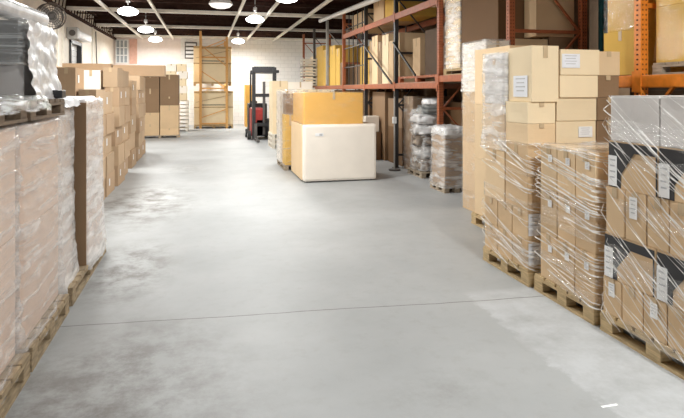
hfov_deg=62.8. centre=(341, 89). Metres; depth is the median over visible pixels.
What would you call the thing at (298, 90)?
carton
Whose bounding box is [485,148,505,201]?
carton
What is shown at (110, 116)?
carton
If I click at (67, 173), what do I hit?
film
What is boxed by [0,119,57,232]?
carton
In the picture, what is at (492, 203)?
carton
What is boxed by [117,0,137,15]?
ceiling lamp
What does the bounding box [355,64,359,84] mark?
carton
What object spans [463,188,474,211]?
carton
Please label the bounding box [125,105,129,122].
carton
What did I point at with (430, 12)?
carton
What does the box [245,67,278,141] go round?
forklift
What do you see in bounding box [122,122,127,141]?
carton
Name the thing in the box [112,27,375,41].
beam
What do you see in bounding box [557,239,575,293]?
carton
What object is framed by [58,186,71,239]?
carton
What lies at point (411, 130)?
film
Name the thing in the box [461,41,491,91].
film
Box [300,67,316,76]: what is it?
crate
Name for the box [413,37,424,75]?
carton
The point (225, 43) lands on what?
rack
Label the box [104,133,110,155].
carton
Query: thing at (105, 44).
wall
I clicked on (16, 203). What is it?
film
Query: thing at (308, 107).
carton
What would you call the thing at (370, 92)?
carton
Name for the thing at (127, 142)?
carton
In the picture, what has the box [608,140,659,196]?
carton
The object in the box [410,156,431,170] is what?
wrapped bundle
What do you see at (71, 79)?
carton
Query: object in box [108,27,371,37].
beam
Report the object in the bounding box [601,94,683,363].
film
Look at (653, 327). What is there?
carton
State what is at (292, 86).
carton
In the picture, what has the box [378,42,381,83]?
carton
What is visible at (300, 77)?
crate
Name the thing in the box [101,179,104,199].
carton
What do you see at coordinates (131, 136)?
carton
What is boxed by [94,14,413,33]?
beam
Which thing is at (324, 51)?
carton
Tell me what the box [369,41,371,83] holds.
carton
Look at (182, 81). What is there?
carton
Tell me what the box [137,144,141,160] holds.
carton
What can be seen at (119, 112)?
carton
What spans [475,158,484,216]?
carton
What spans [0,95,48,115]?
sheet
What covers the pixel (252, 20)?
diffuser
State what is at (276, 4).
beam
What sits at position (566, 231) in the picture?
carton
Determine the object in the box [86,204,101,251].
carton
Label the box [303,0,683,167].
rack
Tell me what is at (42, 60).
bubble wrap
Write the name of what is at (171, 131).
carton
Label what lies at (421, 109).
wrapped bundle
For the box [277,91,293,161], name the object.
carton
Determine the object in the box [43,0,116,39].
beam
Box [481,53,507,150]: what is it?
film
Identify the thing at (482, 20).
carton
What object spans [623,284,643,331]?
carton
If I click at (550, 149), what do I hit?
carton
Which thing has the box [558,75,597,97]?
carton
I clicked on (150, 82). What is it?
carton
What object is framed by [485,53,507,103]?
carton
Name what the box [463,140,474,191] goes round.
carton
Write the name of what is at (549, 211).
carton
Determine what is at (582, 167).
carton
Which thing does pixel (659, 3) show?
carton
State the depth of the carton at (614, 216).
4.05 m
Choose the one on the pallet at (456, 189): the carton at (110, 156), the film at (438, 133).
the film at (438, 133)
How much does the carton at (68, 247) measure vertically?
0.385 m
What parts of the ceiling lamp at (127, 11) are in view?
lamp shade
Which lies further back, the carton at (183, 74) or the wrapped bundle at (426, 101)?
the carton at (183, 74)
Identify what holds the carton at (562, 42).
on the pallet
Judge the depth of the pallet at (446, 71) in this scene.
10.13 m
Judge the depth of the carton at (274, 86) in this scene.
17.29 m
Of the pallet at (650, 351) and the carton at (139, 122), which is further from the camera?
the carton at (139, 122)
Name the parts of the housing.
casing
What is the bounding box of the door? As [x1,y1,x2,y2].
[69,39,81,62]
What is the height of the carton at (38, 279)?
0.739 m
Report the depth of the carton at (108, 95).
9.77 m
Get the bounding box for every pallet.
[0,99,64,120]
[0,101,27,125]
[0,353,29,417]
[15,294,69,371]
[60,238,105,306]
[150,133,179,137]
[268,131,276,138]
[268,136,276,143]
[268,140,276,148]
[277,159,290,170]
[398,74,461,83]
[407,167,431,177]
[430,181,462,192]
[443,67,462,74]
[471,212,484,229]
[483,246,540,286]
[534,273,603,324]
[600,310,683,379]
[652,61,683,74]
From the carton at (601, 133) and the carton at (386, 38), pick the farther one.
the carton at (386, 38)
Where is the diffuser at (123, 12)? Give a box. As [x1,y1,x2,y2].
[117,10,137,15]
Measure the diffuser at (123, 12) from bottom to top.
0.120 m
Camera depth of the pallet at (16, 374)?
3.29 m
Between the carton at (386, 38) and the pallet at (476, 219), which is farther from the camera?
the carton at (386, 38)
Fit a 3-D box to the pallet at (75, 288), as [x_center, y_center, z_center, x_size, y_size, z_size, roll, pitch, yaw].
[-2.986,1.725,5.323,1.130,0.150,1.640,0,0,-14]
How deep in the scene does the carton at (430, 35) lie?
11.72 m
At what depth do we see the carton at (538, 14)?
8.42 m
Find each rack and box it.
[199,31,227,128]
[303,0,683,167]
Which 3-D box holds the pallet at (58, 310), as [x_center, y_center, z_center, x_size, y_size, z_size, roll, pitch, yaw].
[-2.645,1.725,3.929,1.130,0.150,1.010,0,0,-14]
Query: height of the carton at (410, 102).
0.810 m
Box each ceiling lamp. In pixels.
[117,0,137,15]
[138,13,153,32]
[149,28,161,41]
[209,0,232,8]
[232,33,243,43]
[246,0,263,22]
[277,0,296,2]
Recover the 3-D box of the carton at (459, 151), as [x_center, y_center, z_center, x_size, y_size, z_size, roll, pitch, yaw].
[1.945,1.185,10.143,0.430,0.330,0.580,0,0,-14]
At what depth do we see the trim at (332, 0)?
16.97 m
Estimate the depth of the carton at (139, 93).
14.37 m
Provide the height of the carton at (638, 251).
0.324 m
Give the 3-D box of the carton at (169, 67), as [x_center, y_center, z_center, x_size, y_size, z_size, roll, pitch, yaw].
[-7.544,-0.980,24.818,0.410,0.320,0.800,0,0,-14]
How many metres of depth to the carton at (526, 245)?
5.16 m
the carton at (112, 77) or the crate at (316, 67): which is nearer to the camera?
the carton at (112, 77)
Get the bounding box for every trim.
[12,0,92,65]
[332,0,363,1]
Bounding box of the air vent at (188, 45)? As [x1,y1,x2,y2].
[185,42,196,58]
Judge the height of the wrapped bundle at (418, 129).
0.262 m
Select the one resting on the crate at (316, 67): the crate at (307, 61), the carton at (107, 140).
the crate at (307, 61)
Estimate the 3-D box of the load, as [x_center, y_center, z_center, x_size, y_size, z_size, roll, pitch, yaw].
[-2.873,-0.344,4.125,1.071,0.289,0.650,0,0,-14]
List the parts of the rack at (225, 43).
post, post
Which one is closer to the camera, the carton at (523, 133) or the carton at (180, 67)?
the carton at (523, 133)
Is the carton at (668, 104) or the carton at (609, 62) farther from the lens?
the carton at (609, 62)
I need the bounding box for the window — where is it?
[116,39,127,63]
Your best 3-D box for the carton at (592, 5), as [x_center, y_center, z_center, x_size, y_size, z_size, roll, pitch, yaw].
[4.392,-0.750,10.134,1.040,1.699,1.590,0,0,-14]
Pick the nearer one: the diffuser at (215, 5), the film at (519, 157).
the film at (519, 157)
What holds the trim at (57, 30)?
attached to the wall at (105, 44)
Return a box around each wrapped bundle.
[410,113,436,124]
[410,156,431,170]
[411,145,431,158]
[412,135,431,145]
[413,124,432,135]
[415,105,436,114]
[421,98,436,105]
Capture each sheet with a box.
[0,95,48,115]
[61,96,96,107]
[70,103,85,265]
[568,142,607,152]
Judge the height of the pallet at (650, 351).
0.150 m
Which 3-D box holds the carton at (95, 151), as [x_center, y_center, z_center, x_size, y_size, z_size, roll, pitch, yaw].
[-3.037,0.688,5.645,0.984,0.385,0.901,0,0,-14]
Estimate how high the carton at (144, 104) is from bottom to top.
0.360 m
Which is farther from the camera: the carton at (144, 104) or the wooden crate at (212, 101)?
the wooden crate at (212, 101)
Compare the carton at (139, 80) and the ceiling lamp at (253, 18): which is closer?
the carton at (139, 80)
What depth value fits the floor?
4.45 m
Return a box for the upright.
[598,0,607,50]
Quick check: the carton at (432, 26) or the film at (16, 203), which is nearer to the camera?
the film at (16, 203)
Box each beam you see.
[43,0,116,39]
[66,0,373,18]
[76,11,413,23]
[86,11,404,27]
[94,0,142,38]
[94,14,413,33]
[102,0,368,9]
[102,27,377,34]
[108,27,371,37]
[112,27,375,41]
[147,0,173,39]
[227,0,245,38]
[245,1,279,40]
[272,0,331,41]
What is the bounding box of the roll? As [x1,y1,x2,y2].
[0,0,48,25]
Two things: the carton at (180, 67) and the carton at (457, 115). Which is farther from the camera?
the carton at (180, 67)
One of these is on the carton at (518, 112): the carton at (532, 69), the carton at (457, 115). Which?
the carton at (532, 69)
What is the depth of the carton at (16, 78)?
3.99 m
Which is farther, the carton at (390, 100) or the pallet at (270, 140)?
the pallet at (270, 140)
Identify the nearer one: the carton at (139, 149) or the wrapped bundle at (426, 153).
the wrapped bundle at (426, 153)
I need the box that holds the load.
[0,20,28,62]
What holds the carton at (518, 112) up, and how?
on the carton at (523, 133)
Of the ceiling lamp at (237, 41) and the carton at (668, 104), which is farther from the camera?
the ceiling lamp at (237, 41)
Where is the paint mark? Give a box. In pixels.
[601,404,617,407]
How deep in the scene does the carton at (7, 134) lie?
3.35 m
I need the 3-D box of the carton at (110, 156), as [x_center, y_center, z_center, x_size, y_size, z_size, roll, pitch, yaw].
[-4.273,1.275,9.713,0.492,0.330,0.800,0,0,-14]
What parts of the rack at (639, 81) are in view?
post, post, post, post, post, post, post, post, post, post, post, post, post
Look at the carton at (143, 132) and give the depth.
15.76 m
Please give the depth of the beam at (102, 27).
25.85 m
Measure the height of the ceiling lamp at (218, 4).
0.920 m
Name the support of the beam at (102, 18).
attached to the wall at (105, 44)
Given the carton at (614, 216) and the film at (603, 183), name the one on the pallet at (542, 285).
the film at (603, 183)
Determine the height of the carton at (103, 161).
0.360 m
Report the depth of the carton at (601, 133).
5.35 m
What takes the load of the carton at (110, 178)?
on the floor
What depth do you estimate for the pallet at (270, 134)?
17.41 m
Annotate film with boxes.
[0,19,28,64]
[0,138,20,333]
[15,124,63,347]
[44,110,78,293]
[79,98,107,265]
[410,110,443,170]
[430,128,462,188]
[444,0,461,64]
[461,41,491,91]
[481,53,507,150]
[481,137,581,272]
[534,141,608,309]
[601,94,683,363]
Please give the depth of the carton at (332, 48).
19.50 m
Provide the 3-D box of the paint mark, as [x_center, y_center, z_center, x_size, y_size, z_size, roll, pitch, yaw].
[1.524,1.799,3.191,0.104,0.002,0.018,0,0,-14]
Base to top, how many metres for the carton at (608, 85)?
0.210 m
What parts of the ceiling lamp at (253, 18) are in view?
lamp shade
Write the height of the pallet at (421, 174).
0.120 m
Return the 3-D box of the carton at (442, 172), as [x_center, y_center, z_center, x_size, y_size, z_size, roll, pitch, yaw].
[1.945,1.515,10.143,0.430,0.330,0.580,0,0,-14]
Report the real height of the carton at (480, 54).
0.725 m
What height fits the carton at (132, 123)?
0.420 m
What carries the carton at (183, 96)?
on the pallet
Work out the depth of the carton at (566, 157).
4.62 m
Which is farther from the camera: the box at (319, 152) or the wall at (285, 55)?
the wall at (285, 55)
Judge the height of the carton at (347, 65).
0.740 m
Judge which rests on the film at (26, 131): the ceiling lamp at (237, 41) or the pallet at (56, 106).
the pallet at (56, 106)
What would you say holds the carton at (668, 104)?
on the carton at (675, 156)
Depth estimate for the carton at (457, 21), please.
10.13 m
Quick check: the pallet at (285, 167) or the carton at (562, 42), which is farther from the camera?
the pallet at (285, 167)
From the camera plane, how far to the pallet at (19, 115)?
3.43 m
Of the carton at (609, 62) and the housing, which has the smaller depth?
the carton at (609, 62)
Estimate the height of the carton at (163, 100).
0.330 m
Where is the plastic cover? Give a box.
[431,124,462,134]
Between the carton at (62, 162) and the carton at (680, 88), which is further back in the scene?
the carton at (680, 88)
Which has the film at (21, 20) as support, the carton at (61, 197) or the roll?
the roll
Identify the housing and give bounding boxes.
[67,27,91,42]
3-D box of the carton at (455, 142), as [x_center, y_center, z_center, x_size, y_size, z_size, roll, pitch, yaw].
[1.945,0.860,10.143,0.430,0.320,0.580,0,0,-14]
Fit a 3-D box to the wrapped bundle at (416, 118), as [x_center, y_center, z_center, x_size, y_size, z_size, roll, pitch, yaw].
[1.717,0.602,11.753,0.523,0.216,0.735,0,0,-6]
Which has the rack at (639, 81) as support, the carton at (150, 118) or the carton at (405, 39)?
the carton at (405, 39)
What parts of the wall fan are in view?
blade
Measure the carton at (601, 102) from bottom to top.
0.220 m
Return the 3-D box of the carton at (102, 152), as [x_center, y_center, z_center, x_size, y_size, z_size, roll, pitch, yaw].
[-3.960,0.935,8.862,0.258,0.330,0.800,0,0,-15]
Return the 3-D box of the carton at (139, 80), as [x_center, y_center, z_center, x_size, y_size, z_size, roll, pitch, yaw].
[-5.489,-0.180,14.520,0.570,0.360,1.000,0,0,-14]
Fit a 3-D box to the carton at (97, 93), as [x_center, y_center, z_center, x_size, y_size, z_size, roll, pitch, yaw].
[-3.947,0.200,8.864,0.258,0.420,0.800,0,0,-14]
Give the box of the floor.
[5,124,683,417]
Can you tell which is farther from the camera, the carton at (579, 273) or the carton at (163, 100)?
the carton at (163, 100)
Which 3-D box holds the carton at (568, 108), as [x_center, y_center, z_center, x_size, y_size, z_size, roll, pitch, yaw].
[2.165,0.180,5.456,0.440,0.220,0.380,0,0,-14]
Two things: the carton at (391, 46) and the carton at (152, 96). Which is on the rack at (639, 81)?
the carton at (391, 46)
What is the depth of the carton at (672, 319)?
3.54 m
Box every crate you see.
[193,46,231,85]
[194,91,232,128]
[300,58,316,66]
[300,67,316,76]
[300,77,316,85]
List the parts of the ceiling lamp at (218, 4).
lamp shade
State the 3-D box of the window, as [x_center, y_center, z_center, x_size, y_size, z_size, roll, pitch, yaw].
[-10.937,-1.915,27.823,0.580,1.190,0.090,0,0,-14]
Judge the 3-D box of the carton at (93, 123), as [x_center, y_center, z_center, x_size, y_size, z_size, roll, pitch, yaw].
[-3.041,0.302,5.644,0.976,0.385,0.900,0,0,-14]
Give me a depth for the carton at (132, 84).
12.98 m
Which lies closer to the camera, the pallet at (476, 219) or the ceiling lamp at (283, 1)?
the pallet at (476, 219)
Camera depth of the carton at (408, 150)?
12.68 m
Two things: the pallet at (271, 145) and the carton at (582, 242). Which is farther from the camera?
the pallet at (271, 145)
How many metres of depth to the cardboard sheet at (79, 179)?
5.25 m
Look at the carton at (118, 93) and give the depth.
10.47 m
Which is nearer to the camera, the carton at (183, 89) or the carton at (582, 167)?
the carton at (582, 167)
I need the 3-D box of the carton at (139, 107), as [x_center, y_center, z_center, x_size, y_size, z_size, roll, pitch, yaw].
[-5.502,0.540,14.508,0.571,0.360,1.000,0,0,-13]
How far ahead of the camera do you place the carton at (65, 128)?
4.93 m
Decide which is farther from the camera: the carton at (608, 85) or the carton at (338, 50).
the carton at (338, 50)
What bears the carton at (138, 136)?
on the carton at (139, 149)
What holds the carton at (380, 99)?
on the floor
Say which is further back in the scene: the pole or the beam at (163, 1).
the beam at (163, 1)
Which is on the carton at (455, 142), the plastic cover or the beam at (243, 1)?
the plastic cover
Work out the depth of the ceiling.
22.20 m
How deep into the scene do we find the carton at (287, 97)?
12.58 m
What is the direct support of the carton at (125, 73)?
on the carton at (127, 89)
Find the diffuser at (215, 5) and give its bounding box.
[210,3,231,8]
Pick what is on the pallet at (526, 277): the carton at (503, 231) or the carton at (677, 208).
the carton at (503, 231)
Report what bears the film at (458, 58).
on the carton at (457, 21)
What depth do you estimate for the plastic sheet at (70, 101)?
5.12 m
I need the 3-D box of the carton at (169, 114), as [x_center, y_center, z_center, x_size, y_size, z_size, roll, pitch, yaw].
[-6.615,1.015,21.545,0.661,0.870,0.960,0,0,-14]
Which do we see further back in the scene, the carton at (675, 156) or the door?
the door
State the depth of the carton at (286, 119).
12.56 m
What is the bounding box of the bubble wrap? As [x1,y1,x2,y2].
[27,19,61,99]
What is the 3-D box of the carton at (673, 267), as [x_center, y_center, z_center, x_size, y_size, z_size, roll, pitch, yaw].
[2.369,1.218,3.519,0.499,0.324,0.481,0,0,-14]
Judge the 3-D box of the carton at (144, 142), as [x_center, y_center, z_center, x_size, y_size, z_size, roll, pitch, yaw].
[-5.804,1.620,15.615,0.538,0.360,0.900,0,0,-13]
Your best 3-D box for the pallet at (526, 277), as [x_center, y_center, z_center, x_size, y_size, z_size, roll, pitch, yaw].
[2.099,1.725,5.651,1.035,0.150,0.860,0,0,-14]
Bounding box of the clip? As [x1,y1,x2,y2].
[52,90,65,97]
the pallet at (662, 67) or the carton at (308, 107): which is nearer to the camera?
the pallet at (662, 67)
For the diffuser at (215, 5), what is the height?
0.120 m
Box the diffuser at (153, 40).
[149,39,161,41]
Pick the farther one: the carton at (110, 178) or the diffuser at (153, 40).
the diffuser at (153, 40)
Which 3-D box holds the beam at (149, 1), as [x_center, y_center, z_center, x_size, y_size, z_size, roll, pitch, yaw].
[-4.223,-2.615,10.652,0.080,0.110,36.700,0,0,-14]
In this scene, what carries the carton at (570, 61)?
on the carton at (568, 85)
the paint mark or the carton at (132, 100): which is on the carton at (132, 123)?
the carton at (132, 100)
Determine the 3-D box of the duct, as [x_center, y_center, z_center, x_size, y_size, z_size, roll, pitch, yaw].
[0.465,-2.315,15.351,0.140,0.570,10.606,0,0,-14]
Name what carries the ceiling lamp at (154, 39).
hanging from the ceiling
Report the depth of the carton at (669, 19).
5.41 m
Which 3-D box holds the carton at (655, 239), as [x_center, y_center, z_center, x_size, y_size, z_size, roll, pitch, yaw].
[2.319,0.882,3.751,0.500,0.345,0.183,0,0,-14]
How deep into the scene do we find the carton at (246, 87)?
27.29 m
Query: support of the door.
in the wall at (105, 44)
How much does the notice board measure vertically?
1.250 m
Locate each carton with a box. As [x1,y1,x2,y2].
[0,62,35,99]
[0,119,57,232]
[0,127,15,246]
[0,236,15,374]
[15,203,57,348]
[57,67,83,95]
[58,107,69,140]
[58,144,70,194]
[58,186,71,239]
[58,228,72,275]
[62,63,113,69]
[78,89,104,114]
[84,70,104,88]
[86,100,99,139]
[86,136,100,173]
[86,170,100,217]
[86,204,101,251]
[100,115,105,137]
[101,137,103,157]
[101,156,105,179]
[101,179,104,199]
[102,70,128,86]
[103,67,122,86]
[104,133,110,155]
[105,87,124,106]
[105,92,111,113]
[105,113,113,134]
[105,151,113,175]
[105,169,114,196]
[111,126,121,145]
[111,142,123,165]
[112,106,124,126]
[113,65,165,76]
[114,161,124,185]
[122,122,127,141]
[123,87,129,104]
[123,139,129,159]
[124,157,127,174]
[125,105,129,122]
[128,114,135,133]
[128,132,134,149]
[128,147,136,168]
[129,76,143,89]
[129,80,135,97]
[130,97,135,114]
[135,117,143,132]
[135,132,141,146]
[136,90,142,103]
[136,103,142,118]
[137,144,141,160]
[142,128,144,141]
[142,140,145,154]
[143,103,145,115]
[145,77,159,88]
[145,89,159,112]
[145,112,159,123]
[145,124,159,135]
[160,75,179,96]
[160,97,179,104]
[160,105,179,128]
[160,127,179,134]
[166,64,176,71]
[166,71,176,74]
[177,64,186,71]
[178,71,187,78]
[179,93,186,100]
[180,79,185,85]
[180,86,186,92]
[244,85,251,126]
[269,81,287,107]
[269,107,276,133]
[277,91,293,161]
[282,114,292,164]
[283,93,292,114]
[288,82,312,91]
[293,92,362,123]
[297,89,330,91]
[316,45,333,85]
[323,49,329,85]
[330,45,358,85]
[336,48,359,84]
[340,63,355,84]
[350,90,400,115]
[352,9,393,33]
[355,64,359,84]
[360,46,368,83]
[368,49,368,83]
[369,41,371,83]
[372,35,381,83]
[373,92,418,160]
[374,0,417,25]
[376,132,380,159]
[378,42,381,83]
[382,34,393,83]
[385,0,436,21]
[388,98,403,127]
[388,126,403,165]
[389,41,393,82]
[399,32,433,81]
[404,96,451,132]
[404,131,413,168]
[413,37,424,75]
[414,16,436,80]
[414,89,436,95]
[425,26,462,74]
[432,133,462,147]
[432,145,462,166]
[432,163,462,185]
[443,101,462,125]
[446,0,461,68]
[447,83,462,101]
[462,0,537,66]
[463,40,508,91]
[463,92,474,141]
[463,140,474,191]
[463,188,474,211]
[475,45,558,104]
[475,104,484,160]
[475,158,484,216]
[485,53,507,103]
[485,103,505,151]
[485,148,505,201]
[485,195,497,225]
[485,221,497,252]
[498,200,512,232]
[498,227,512,260]
[503,39,547,45]
[506,101,554,123]
[506,122,554,143]
[506,141,564,210]
[508,45,557,101]
[512,205,540,239]
[512,233,540,269]
[524,0,573,37]
[538,37,572,48]
[541,143,605,191]
[541,188,557,237]
[541,232,557,283]
[555,97,595,120]
[555,121,595,142]
[557,145,608,196]
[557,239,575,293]
[558,49,598,74]
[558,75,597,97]
[558,193,575,245]
[573,0,629,95]
[575,247,603,305]
[576,149,608,203]
[576,198,606,254]
[595,120,610,141]
[596,97,610,119]
[598,75,618,96]
[599,51,619,75]
[604,29,683,75]
[604,232,656,297]
[604,275,622,319]
[606,186,625,237]
[608,0,655,32]
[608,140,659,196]
[611,95,672,145]
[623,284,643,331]
[625,190,647,244]
[630,87,683,89]
[630,90,683,95]
[644,293,667,344]
[647,195,669,252]
[656,0,683,7]
[656,3,683,62]
[657,250,683,310]
[659,146,683,203]
[660,96,683,148]
[668,304,683,353]
[670,201,683,258]
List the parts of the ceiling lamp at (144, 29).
lamp shade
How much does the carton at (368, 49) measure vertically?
1.040 m
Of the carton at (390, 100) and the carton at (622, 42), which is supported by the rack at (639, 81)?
the carton at (622, 42)
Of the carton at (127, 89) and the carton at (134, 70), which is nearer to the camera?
the carton at (127, 89)
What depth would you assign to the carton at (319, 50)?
21.70 m
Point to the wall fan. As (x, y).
(52, 15)
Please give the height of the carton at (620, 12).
0.860 m
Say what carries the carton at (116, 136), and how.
on the carton at (118, 150)
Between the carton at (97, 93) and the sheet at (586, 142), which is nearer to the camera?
the sheet at (586, 142)
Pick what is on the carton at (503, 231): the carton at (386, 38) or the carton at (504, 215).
the carton at (504, 215)
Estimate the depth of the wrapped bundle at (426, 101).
11.52 m
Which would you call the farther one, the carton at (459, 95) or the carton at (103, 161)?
the carton at (459, 95)
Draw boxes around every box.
[291,121,375,181]
[363,116,378,131]
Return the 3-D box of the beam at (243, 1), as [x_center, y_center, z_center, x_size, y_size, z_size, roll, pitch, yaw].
[-1.629,-2.615,11.286,0.080,0.110,36.700,0,0,-14]
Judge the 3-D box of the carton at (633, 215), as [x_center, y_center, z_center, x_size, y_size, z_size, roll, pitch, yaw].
[2.264,0.882,3.936,0.503,0.345,0.183,0,0,-14]
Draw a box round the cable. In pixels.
[95,31,96,63]
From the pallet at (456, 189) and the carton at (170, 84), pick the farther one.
the carton at (170, 84)
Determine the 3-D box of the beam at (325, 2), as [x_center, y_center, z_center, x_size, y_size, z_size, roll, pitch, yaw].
[0.702,-2.615,11.857,0.080,0.110,36.700,0,0,-14]
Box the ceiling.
[92,0,375,21]
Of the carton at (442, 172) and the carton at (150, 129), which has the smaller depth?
the carton at (442, 172)
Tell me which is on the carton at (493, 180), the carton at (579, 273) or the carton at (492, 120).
the carton at (492, 120)
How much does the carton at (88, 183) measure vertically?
0.385 m
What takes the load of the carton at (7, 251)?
on the pallet at (16, 374)
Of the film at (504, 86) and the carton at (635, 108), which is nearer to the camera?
the carton at (635, 108)
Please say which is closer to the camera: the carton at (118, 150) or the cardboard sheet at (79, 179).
the cardboard sheet at (79, 179)
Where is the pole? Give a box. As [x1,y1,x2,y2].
[389,97,399,170]
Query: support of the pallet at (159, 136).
on the floor
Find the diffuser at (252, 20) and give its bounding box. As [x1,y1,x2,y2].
[246,18,263,22]
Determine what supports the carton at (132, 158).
on the floor
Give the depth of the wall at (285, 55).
29.28 m
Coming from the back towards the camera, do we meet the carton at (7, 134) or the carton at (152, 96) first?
the carton at (152, 96)
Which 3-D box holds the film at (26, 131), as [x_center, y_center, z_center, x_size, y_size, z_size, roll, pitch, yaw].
[-2.666,0.956,3.912,1.194,1.510,1.146,0,0,-14]
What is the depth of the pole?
12.52 m
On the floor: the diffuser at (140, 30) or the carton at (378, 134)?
the carton at (378, 134)
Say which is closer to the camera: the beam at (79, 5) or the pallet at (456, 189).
the pallet at (456, 189)
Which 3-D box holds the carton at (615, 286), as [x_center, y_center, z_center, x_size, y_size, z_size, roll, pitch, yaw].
[2.212,1.515,4.155,0.503,0.270,0.191,0,0,-14]
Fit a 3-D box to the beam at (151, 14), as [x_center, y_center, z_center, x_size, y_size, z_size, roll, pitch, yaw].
[-2.614,-2.900,21.392,13.908,0.400,0.060,0,0,-14]
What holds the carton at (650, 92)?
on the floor
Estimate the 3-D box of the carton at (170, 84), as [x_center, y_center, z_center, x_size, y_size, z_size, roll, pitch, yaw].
[-6.616,-0.165,21.545,0.660,0.830,0.960,0,0,-14]
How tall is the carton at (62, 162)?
0.385 m
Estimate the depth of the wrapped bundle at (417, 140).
11.51 m
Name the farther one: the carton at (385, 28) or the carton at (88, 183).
the carton at (385, 28)
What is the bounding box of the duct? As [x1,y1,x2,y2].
[318,0,379,22]
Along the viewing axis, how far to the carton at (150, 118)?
20.94 m
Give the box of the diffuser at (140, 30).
[138,29,153,32]
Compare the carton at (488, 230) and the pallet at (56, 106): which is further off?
the carton at (488, 230)
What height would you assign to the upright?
4.400 m
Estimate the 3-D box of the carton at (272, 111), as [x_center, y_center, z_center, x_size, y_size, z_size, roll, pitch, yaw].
[-1.960,0.950,17.768,0.590,0.800,0.950,0,0,-14]
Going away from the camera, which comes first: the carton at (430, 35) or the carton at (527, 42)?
the carton at (527, 42)
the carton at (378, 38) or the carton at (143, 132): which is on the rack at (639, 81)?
the carton at (378, 38)
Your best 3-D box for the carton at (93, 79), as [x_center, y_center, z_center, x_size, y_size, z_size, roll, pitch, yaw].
[-4.746,-0.115,10.729,0.350,0.510,0.700,0,0,-14]
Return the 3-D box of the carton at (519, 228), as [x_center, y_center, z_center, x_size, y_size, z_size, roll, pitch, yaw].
[1.915,1.245,5.321,0.510,0.270,0.271,0,0,-14]
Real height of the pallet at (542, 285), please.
0.150 m
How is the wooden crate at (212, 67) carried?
on the rack at (225, 43)
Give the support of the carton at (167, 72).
on the carton
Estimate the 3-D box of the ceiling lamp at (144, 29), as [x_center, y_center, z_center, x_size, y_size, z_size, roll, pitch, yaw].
[-7.643,-2.690,21.808,0.600,0.920,0.600,0,0,-14]
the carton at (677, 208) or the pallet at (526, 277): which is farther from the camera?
the pallet at (526, 277)
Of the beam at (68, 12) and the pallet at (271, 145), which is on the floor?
the pallet at (271, 145)
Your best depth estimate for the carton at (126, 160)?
12.00 m
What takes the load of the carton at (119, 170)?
on the floor
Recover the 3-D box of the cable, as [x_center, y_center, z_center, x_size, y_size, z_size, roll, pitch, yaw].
[-10.169,-1.451,23.198,0.048,1.910,0.539,0,0,-16]
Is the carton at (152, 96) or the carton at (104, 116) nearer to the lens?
the carton at (104, 116)
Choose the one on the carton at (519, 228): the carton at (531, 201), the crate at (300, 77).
the carton at (531, 201)
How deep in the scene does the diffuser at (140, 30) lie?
21.63 m
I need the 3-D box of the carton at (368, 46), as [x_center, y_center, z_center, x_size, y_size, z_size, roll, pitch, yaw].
[0.903,-0.730,16.925,0.600,1.140,0.540,0,0,-14]
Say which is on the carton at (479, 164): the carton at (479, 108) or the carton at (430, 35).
the carton at (479, 108)
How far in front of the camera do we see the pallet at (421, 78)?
11.86 m
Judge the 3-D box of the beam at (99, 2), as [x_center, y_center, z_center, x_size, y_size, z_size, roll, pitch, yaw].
[-5.651,-2.615,10.302,0.080,0.110,36.700,0,0,-14]
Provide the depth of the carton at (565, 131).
5.28 m
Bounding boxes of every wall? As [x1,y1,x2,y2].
[0,0,113,66]
[114,37,368,124]
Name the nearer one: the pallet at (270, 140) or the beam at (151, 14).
the pallet at (270, 140)
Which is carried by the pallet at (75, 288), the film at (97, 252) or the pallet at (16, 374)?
the film at (97, 252)
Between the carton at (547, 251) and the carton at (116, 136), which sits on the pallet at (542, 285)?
the carton at (547, 251)
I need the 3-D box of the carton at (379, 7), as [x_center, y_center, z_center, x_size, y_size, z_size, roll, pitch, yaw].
[1.421,-2.060,14.915,0.950,0.580,0.890,0,0,-14]
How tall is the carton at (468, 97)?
0.740 m
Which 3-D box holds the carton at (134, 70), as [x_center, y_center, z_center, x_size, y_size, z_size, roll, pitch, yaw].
[-5.521,-0.520,15.327,1.320,0.300,0.590,0,0,-14]
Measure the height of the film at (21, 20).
0.351 m
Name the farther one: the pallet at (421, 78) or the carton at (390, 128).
the carton at (390, 128)
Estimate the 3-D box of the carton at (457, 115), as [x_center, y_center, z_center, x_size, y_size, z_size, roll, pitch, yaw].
[2.489,1.025,11.599,0.440,1.550,1.450,0,0,-14]
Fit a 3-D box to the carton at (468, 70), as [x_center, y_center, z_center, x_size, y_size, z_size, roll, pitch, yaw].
[2.120,-0.335,8.291,0.370,0.730,0.740,0,0,-14]
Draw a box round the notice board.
[129,39,136,63]
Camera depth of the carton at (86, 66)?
14.74 m
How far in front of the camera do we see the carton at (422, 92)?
16.02 m
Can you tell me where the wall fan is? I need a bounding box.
[36,2,65,29]

